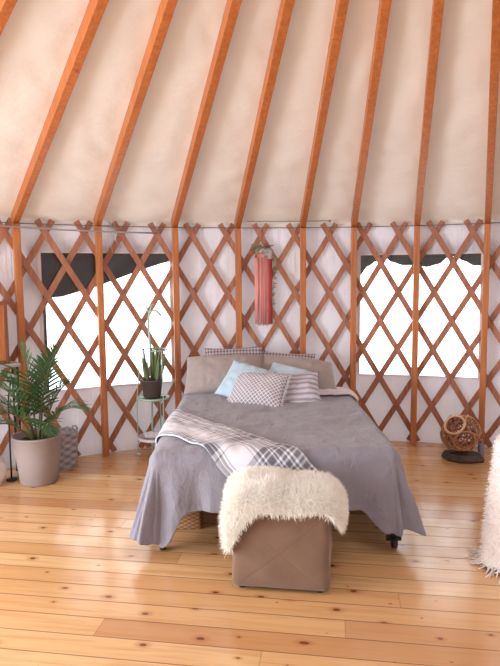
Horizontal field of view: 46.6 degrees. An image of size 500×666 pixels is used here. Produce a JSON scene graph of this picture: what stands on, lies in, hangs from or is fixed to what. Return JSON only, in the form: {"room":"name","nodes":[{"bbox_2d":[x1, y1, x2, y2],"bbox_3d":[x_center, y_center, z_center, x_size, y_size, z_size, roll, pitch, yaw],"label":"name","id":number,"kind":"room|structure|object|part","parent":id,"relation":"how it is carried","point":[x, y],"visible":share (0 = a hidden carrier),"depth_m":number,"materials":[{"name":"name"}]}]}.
{"room":"traditional dwelling","nodes":[
{"label":"traditional dwelling","id":0,"kind":"room"},
{"bbox_2d":[0,0,499,226],"bbox_3d":[0.507,-1.414,1.061,9.248,1.692,9.248,-4,7,-35],"label":"ceiling","id":1,"kind":"structure","parent":0,"point":[37,39],"depth_m":4.03,"materials":[{"name":"beige fabric"}]},
{"bbox_2d":[0,0,17,35],"bbox_3d":[-1.317,-1.568,2.976,0.054,1.666,3.853,-6,8,-43],"label":"rafter","id":2,"kind":"object","parent":1,"relation":"attached to","point":[6,6],"visible":1,"depth_m":2.84,"materials":[{"name":"orange wood"}]},
{"bbox_2d":[11,0,108,223],"bbox_3d":[-0.954,-1.599,3.263,0.054,1.666,3.853,-4,7,-33],"label":"rafter","id":3,"kind":"object","parent":1,"relation":"attached to","point":[95,9],"visible":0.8,"depth_m":3.57,"materials":[{"name":"orange wood"}]},
{"bbox_2d":[93,0,177,226],"bbox_3d":[-0.599,-1.622,3.460,0.054,1.666,3.853,-3,6,-25],"label":"rafter","id":4,"kind":"object","parent":1,"relation":"attached to","point":[166,9],"visible":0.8,"depth_m":3.71,"materials":[{"name":"orange wood"}]},
{"bbox_2d":[171,0,241,227],"bbox_3d":[-0.211,-1.639,3.601,0.054,1.666,3.853,-2,6,-16],"label":"rafter","id":5,"kind":"object","parent":1,"relation":"attached to","point":[232,7],"visible":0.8,"depth_m":3.80,"materials":[{"name":"orange wood"}]},
{"bbox_2d":[234,0,294,227],"bbox_3d":[0.137,-1.649,3.674,0.054,1.666,3.853,-1,6,-8],"label":"rafter","id":6,"kind":"object","parent":1,"relation":"attached to","point":[286,6],"visible":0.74,"depth_m":3.84,"materials":[{"name":"orange wood"}]},
{"bbox_2d":[247,220,330,221],"bbox_3d":[0.376,-1.078,5.602,0.809,0.020,0.028,-1,6,-1],"label":"wire","id":7,"kind":"object","parent":1,"relation":"attached to","point":[327,220],"visible":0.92,"depth_m":5.60,"materials":[{"name":"grey metal"}]},
{"bbox_2d":[300,0,348,227],"bbox_3d":[0.507,-1.655,3.700,0.057,1.666,3.853,-1,6,0],"label":"rafter","id":8,"kind":"object","parent":1,"relation":"attached to","point":[341,6],"visible":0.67,"depth_m":3.86,"materials":[{"name":"orange wood"}]},
{"bbox_2d":[351,0,391,227],"bbox_3d":[0.796,-1.656,3.684,0.054,1.666,3.853,0,6,6],"label":"rafter","id":9,"kind":"object","parent":1,"relation":"attached to","point":[384,8],"visible":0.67,"depth_m":3.86,"materials":[{"name":"orange wood"}]},
{"bbox_2d":[414,0,444,225],"bbox_3d":[1.137,-1.653,3.623,0.054,1.666,3.853,1,6,14],"label":"rafter","id":10,"kind":"object","parent":1,"relation":"attached to","point":[438,5],"visible":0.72,"depth_m":3.82,"materials":[{"name":"orange wood"}]},
{"bbox_2d":[485,0,499,223],"bbox_3d":[1.484,-1.645,3.513,0.054,1.666,3.853,2,6,22],"label":"rafter","id":11,"kind":"object","parent":1,"relation":"attached to","point":[495,28],"visible":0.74,"depth_m":3.79,"materials":[{"name":"orange wood"}]},
{"bbox_2d":[0,441,499,665],"bbox_3d":[0.534,1.564,1.354,9.368,0.060,9.368,-1,6,0],"label":"floor","id":12,"kind":"structure","parent":0,"point":[76,589],"depth_m":3.10,"materials":[{"name":"brown wood"}]},
{"bbox_2d":[0,456,6,484],"bbox_3d":[-2.076,1.087,4.657,0.234,0.289,0.211,-1,6,0],"label":"cloth sack","id":13,"kind":"object","parent":12,"relation":"on","point":[3,467],"visible":1,"depth_m":4.64,"materials":[{"name":"beige fabric"}]},
{"bbox_2d":[0,361,20,470],"bbox_3d":[-2.195,0.741,4.758,0.600,0.960,0.170,-5,7,-38],"label":"console table","id":14,"kind":"object","parent":12,"relation":"on","point":[13,364],"visible":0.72,"depth_m":4.86,"materials":[{"name":"black metal"}]},
{"bbox_2d":[0,301,9,364],"bbox_3d":[-2.194,0.008,4.684,0.430,0.514,0.131,-5,7,-38],"label":"wooden box","id":15,"kind":"object","parent":14,"relation":"on","point":[4,339],"visible":1,"depth_m":4.75,"materials":[{"name":"brown wood"}]},
{"bbox_3d":[-2.020,0.733,4.981,0.018,0.930,0.018,-5,7,-38],"label":"leg","id":16,"kind":"part","parent":14,"relation":"part of","materials":[{"name":"black metal"}]},
{"bbox_3d":[-1.936,0.742,4.875,0.018,0.930,0.018,-5,7,-38],"label":"leg","id":17,"kind":"part","parent":14,"relation":"part of","materials":[{"name":"black metal"}]},
{"bbox_2d":[6,373,16,481],"bbox_3d":[-1.965,0.769,4.761,0.116,0.899,0.090,-1,6,0],"label":"floor lamp","id":18,"kind":"object","parent":12,"relation":"on","point":[10,479],"visible":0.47,"depth_m":4.77,"materials":[{"name":"black metal"}]},
{"bbox_2d":[12,223,29,429],"bbox_3d":[-1.965,0.133,4.995,0.056,2.120,0.066,-4,7,-33],"label":"wall post","id":19,"kind":"object","parent":12,"relation":"on","point":[16,233],"visible":0.5,"depth_m":4.93,"materials":[{"name":"orange wood"}]},
{"bbox_2d":[0,341,93,486],"bbox_3d":[-1.772,0.650,4.589,0.962,1.166,0.598,-4,7,-33],"label":"potted palm","id":20,"kind":"object","parent":12,"relation":"on","point":[37,451],"visible":1,"depth_m":4.63,"materials":[{"name":"green plant"}]},
{"bbox_2d":[11,428,63,486],"bbox_3d":[-1.733,1.020,4.756,0.406,0.396,0.406,-1,6,0],"label":"pot","id":21,"kind":"object","parent":20,"relation":"attached to","point":[38,457],"depth_m":4.62,"materials":[{"name":"beige ceramic"}]},
{"bbox_2d":[59,425,78,469],"bbox_3d":[-1.666,1.006,5.122,0.292,0.353,0.228,-6,8,-42],"label":"laundry basket","id":22,"kind":"object","parent":12,"relation":"on","point":[69,450],"visible":0.49,"depth_m":5.07,"materials":[{"name":"grey wicker"}]},
{"bbox_2d":[94,226,108,456],"bbox_3d":[-1.360,0.095,5.329,0.056,2.120,0.066,-3,6,-25],"label":"wall post","id":23,"kind":"object","parent":12,"relation":"on","point":[98,235],"visible":1,"depth_m":5.30,"materials":[{"name":"orange wood"}]},
{"bbox_2d":[136,304,169,457],"bbox_3d":[-0.887,0.441,5.328,0.311,1.421,0.324,-5,7,-40],"label":"plant stand","id":24,"kind":"object","parent":12,"relation":"on","point":[140,437],"visible":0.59,"depth_m":5.30,"materials":[{"name":"green metal"}]},
{"bbox_3d":[-1.005,0.627,5.318,0.069,0.946,0.010,-2,6,-10],"label":"leg","id":25,"kind":"part","parent":24,"relation":"part of","materials":[{"name":"green metal"}]},
{"bbox_2d":[137,433,155,442],"bbox_3d":[-0.886,0.966,5.385,0.312,0.026,0.312,-1,6,0],"label":"shelf","id":26,"kind":"object","parent":24,"relation":"attached to","point":[140,437],"depth_m":5.32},
{"bbox_3d":[-0.891,0.409,5.350,0.184,1.362,0.019,-1,6,0],"label":"stem","id":27,"kind":"part","parent":24,"relation":"part of","materials":[{"name":"green metal"}]},
{"bbox_2d":[143,431,159,438],"bbox_3d":[-0.897,0.942,5.372,0.170,0.057,0.140,-2,6,-17],"label":"folded cloth","id":28,"kind":"object","parent":24,"relation":"on","point":[151,434],"visible":0.8,"depth_m":5.33,"materials":[{"name":"white fabric"}]},
{"bbox_2d":[140,344,165,398],"bbox_3d":[-0.898,0.348,5.317,0.218,0.493,0.208,-6,8,-44],"label":"potted succulent","id":29,"kind":"object","parent":24,"relation":"on","point":[152,388],"visible":0.96,"depth_m":5.28,"materials":[{"name":"green plant"}]},
{"bbox_2d":[140,378,161,398],"bbox_3d":[-0.900,0.507,5.330,0.208,0.172,0.208,-1,6,0],"label":"pot","id":30,"kind":"object","parent":29,"relation":"attached to","point":[152,388],"depth_m":5.26,"materials":[{"name":"black ceramic"}]},
{"bbox_2d":[137,393,169,401],"bbox_3d":[-0.890,0.594,5.348,0.294,0.018,0.294,-1,6,0],"label":"shelf","id":31,"kind":"object","parent":24,"relation":"attached to","point":[141,397],"depth_m":5.26,"materials":[{"name":"green metal"}]},
{"bbox_3d":[-0.847,0.610,5.476,0.012,0.946,0.050,-2,6,-14],"label":"leg","id":32,"kind":"part","parent":24,"relation":"part of","materials":[{"name":"green metal"}]},
{"bbox_3d":[-0.788,0.631,5.259,0.012,0.946,0.039,-2,6,-16],"label":"leg","id":33,"kind":"part","parent":24,"relation":"part of","materials":[{"name":"green metal"}]},
{"bbox_2d":[171,228,181,409],"bbox_3d":[-0.700,0.065,5.570,0.056,2.120,0.066,-2,6,-16],"label":"wall post","id":34,"kind":"object","parent":12,"relation":"on","point":[174,231],"visible":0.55,"depth_m":5.52,"materials":[{"name":"orange wood"}]},
{"bbox_2d":[177,511,203,528],"bbox_3d":[-0.424,1.177,3.934,0.212,0.222,0.252,-1,6,0],"label":"storage basket","id":35,"kind":"object","parent":12,"relation":"on","point":[193,520],"visible":0.16,"depth_m":3.82,"materials":[{"name":"brown wicker"}]},
{"bbox_2d":[235,228,241,347],"bbox_3d":[-0.107,0.048,5.694,0.056,2.120,0.066,-1,6,-8],"label":"wall post","id":36,"kind":"object","parent":12,"relation":"on","point":[238,266],"visible":0.56,"depth_m":5.62,"materials":[{"name":"orange wood"}]},
{"bbox_2d":[0,217,499,456],"bbox_3d":[0.136,0.092,4.880,7.255,2.170,1.796,-1,6,-6],"label":"lattice","id":37,"kind":"object","parent":12,"relation":"on","point":[6,295],"visible":0.72,"depth_m":5.56,"materials":[{"name":"brown wood"}]},
{"bbox_2d":[0,225,157,233],"bbox_3d":[-1.972,-0.866,4.723,2.600,0.045,0.207,-4,7,-35],"label":"metal rod","id":38,"kind":"object","parent":37,"relation":"attached to","point":[0,225],"visible":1,"depth_m":5.09,"materials":[{"name":"metal"}]},
{"bbox_2d":[0,222,499,227],"bbox_3d":[0.135,-0.947,4.877,6.831,0.008,1.552,-1,6,-6],"label":"cable","id":39,"kind":"object","parent":37,"relation":"attached to","point":[0,222],"visible":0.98,"depth_m":5.51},
{"bbox_2d":[109,222,120,252],"bbox_3d":[-1.232,-0.873,5.293,0.106,0.292,0.013,-3,6,-23],"label":"hanging cord","id":40,"kind":"object","parent":39,"relation":"hanging from","point":[109,222],"visible":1,"depth_m":5.28,"materials":[{"name":"fabric"}]},
{"bbox_2d":[248,239,277,325],"bbox_3d":[0.130,-0.506,5.657,0.295,0.878,0.065,-1,6,-5],"label":"wall hanging","id":41,"kind":"object","parent":37,"relation":"hanging from","point":[264,289],"depth_m":5.67,"materials":[{"name":"pink fabric"}]},
{"bbox_2d":[251,244,277,310],"bbox_3d":[0.139,-0.541,5.648,0.276,0.658,0.052,-1,6,-5],"label":"greenery","id":42,"kind":"object","parent":41,"relation":"on","point":[264,289],"depth_m":5.67,"materials":[{"name":"green plant"}]},
{"bbox_2d":[159,387,401,549],"bbox_3d":[0.158,0.920,4.547,1.536,0.602,2.160,-1,6,0],"label":"bed","id":43,"kind":"object","parent":12,"relation":"on","point":[393,539],"visible":0.12,"depth_m":3.53,"materials":[{"name":"metal"}]},
{"bbox_2d":[183,354,263,394],"bbox_3d":[-0.229,0.374,5.277,0.740,0.340,0.330,-1,6,-2],"label":"bed pillow","id":44,"kind":"object","parent":43,"relation":"on","point":[205,374],"visible":0.56,"depth_m":5.20,"materials":[{"name":"beige fabric"}]},
{"bbox_2d":[205,346,262,354],"bbox_3d":[-0.147,0.352,5.514,0.573,0.438,0.238,-1,6,-1],"label":"bed pillow","id":45,"kind":"object","parent":43,"relation":"on","point":[257,350],"visible":0.12,"depth_m":5.54,"materials":[{"name":"fabric"}]},
{"bbox_2d":[130,388,425,547],"bbox_3d":[0.146,0.872,4.286,1.760,0.608,1.925,-1,6,0],"label":"duvet","id":46,"kind":"object","parent":43,"relation":"on","point":[334,433],"visible":0.72,"depth_m":3.44,"materials":[{"name":"grey fabric"}]},
{"bbox_2d":[155,409,318,478],"bbox_3d":[-0.220,0.879,3.777,0.479,0.490,1.470,-6,8,-44],"label":"plaid throw","id":47,"kind":"object","parent":46,"relation":"on","point":[231,448],"visible":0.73,"depth_m":3.49,"materials":[{"name":"white fabric"}]},
{"bbox_2d":[214,360,274,397],"bbox_3d":[-0.041,0.427,4.996,0.448,0.343,0.305,2,6,21],"label":"cushion","id":48,"kind":"object","parent":46,"relation":"on","point":[225,388],"visible":0.48,"depth_m":5.00,"materials":[{"name":"teal fabric"}]},
{"bbox_2d":[226,372,290,406],"bbox_3d":[0.067,0.479,4.834,0.519,0.274,0.290,2,6,21],"label":"cushion","id":49,"kind":"object","parent":46,"relation":"on","point":[268,389],"visible":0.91,"depth_m":4.76,"materials":[{"name":"white fabric"}]},
{"bbox_2d":[269,362,309,374],"bbox_3d":[0.319,0.423,5.061,0.452,0.288,0.290,2,6,25],"label":"cushion","id":50,"kind":"object","parent":46,"relation":"on","point":[278,368],"visible":0.18,"depth_m":5.09,"materials":[{"name":"teal fabric"}]},
{"bbox_2d":[262,351,314,358],"bbox_3d":[0.333,0.387,5.524,0.572,0.422,0.253,0,6,8],"label":"bed pillow","id":51,"kind":"object","parent":43,"relation":"on","point":[308,356],"visible":0.1,"depth_m":5.56,"materials":[{"name":"fabric"}]},
{"bbox_2d":[262,356,336,388],"bbox_3d":[0.427,0.393,5.280,0.759,0.335,0.337,0,6,7],"label":"bed pillow","id":52,"kind":"object","parent":43,"relation":"on","point":[326,380],"visible":0.41,"depth_m":5.24,"materials":[{"name":"beige fabric"}]},
{"bbox_2d":[281,371,320,402],"bbox_3d":[0.383,0.501,4.889,0.444,0.314,0.329,0,6,3],"label":"cushion","id":53,"kind":"object","parent":43,"relation":"on","point":[303,387],"visible":0.48,"depth_m":4.82,"materials":[{"name":"fabric"}]},
{"bbox_2d":[232,513,331,592],"bbox_3d":[0.184,1.134,3.219,0.540,0.438,0.424,0,6,8],"label":"ottoman","id":54,"kind":"object","parent":12,"relation":"on","point":[281,553],"visible":0.6,"depth_m":3.02,"materials":[{"name":"brown fabric"}]},
{"bbox_2d":[218,464,349,558],"bbox_3d":[0.190,0.960,3.197,0.718,0.423,0.516,0,6,6],"label":"sheepskin","id":55,"kind":"object","parent":54,"relation":"on","point":[251,491],"visible":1,"depth_m":3.02,"materials":[{"name":"white fur"}]},
{"bbox_2d":[300,228,305,353],"bbox_3d":[0.524,0.038,5.738,0.056,2.120,0.066,-1,6,0],"label":"wall post","id":56,"kind":"object","parent":12,"relation":"on","point":[302,230],"visible":0.56,"depth_m":5.66,"materials":[{"name":"orange wood"}]},
{"bbox_2d":[350,227,356,401],"bbox_3d":[1.016,0.036,5.711,0.056,2.120,0.066,0,6,6],"label":"wall post","id":57,"kind":"object","parent":12,"relation":"on","point":[353,288],"visible":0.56,"depth_m":5.65,"materials":[{"name":"orange wood"}]},
{"bbox_2d":[410,226,419,444],"bbox_3d":[1.596,0.041,5.608,0.056,2.120,0.066,1,6,14],"label":"wall post","id":58,"kind":"object","parent":12,"relation":"on","point":[416,258],"visible":1,"depth_m":5.58,"materials":[{"name":"orange wood"}]},
{"bbox_2d":[441,449,484,463],"bbox_3d":[1.910,1.107,5.211,0.365,0.069,0.245,1,6,14],"label":"tray","id":59,"kind":"object","parent":12,"relation":"on","point":[462,457],"visible":0.98,"depth_m":5.14,"materials":[{"name":"black wood"}]},
{"bbox_2d":[440,415,481,450],"bbox_3d":[1.893,0.898,5.215,0.355,0.345,0.338,-1,6,0],"label":"ball","id":60,"kind":"object","parent":59,"relation":"on","point":[455,437],"visible":1,"depth_m":5.14,"materials":[{"name":"brown wicker"}]},
{"bbox_2d":[478,439,483,457],"bbox_3d":[2.094,1.048,5.260,0.056,0.174,0.055,-1,6,0],"label":"bottle","id":61,"kind":"object","parent":12,"relation":"on","point":[480,444],"visible":0.73,"depth_m":5.24,"materials":[{"name":"grey"}]},
{"bbox_2d":[464,433,499,584],"bbox_3d":[1.807,0.807,3.320,0.968,1.030,1.068,5,8,45],"label":"chair","id":62,"kind":"object","parent":12,"relation":"on","point":[489,551],"visible":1,"depth_m":3.27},
{"bbox_2d":[478,223,490,443],"bbox_3d":[2.188,0.054,5.420,0.056,2.120,0.066,2,6,22],"label":"wall post","id":63,"kind":"object","parent":12,"relation":"on","point":[487,227],"visible":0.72,"depth_m":5.38,"materials":[{"name":"orange wood"}]},
{"bbox_2d":[0,222,499,468],"bbox_3d":[0.527,0.470,1.249,9.205,2.138,9.215,-1,6,0],"label":"wall","id":64,"kind":"structure","parent":0,"point":[329,263],"depth_m":5.67,"materials":[{"name":"white fabric"}]},
{"bbox_2d":[41,253,168,296],"bbox_3d":[-1.361,-0.580,5.417,1.499,0.495,0.114,-3,6,-24],"label":"window shade","id":65,"kind":"object","parent":64,"relation":"in","point":[83,265],"depth_m":5.37,"materials":[{"name":"black fabric"}]},
{"bbox_2d":[37,251,174,392],"bbox_3d":[-1.312,-0.119,5.407,1.224,1.262,0.069,-3,6,-23],"label":"window","id":66,"kind":"structure","parent":64,"relation":"in","point":[39,252],"depth_m":5.40,"materials":[{"name":"white plastic"}]},
{"bbox_2d":[42,296,48,390],"bbox_3d":[-1.843,0.101,5.202,0.050,0.860,0.012,-4,7,-31],"label":"strap","id":67,"kind":"object","parent":66,"relation":"hanging from","point":[44,311],"visible":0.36,"depth_m":5.19,"materials":[{"name":"fabric"}]},
{"bbox_2d":[357,252,482,378],"bbox_3d":[1.639,-0.170,5.650,1.174,1.206,0.066,1,6,14],"label":"window","id":68,"kind":"structure","parent":64,"relation":"in","point":[359,255],"depth_m":5.69,"materials":[{"name":"white plastic"}]},
{"bbox_2d":[361,253,480,273],"bbox_3d":[1.663,-0.703,5.655,1.402,0.330,0.102,1,6,14],"label":"window shade","id":69,"kind":"object","parent":64,"relation":"in","point":[428,260],"depth_m":5.67,"materials":[{"name":"black fabric"}]}
]}

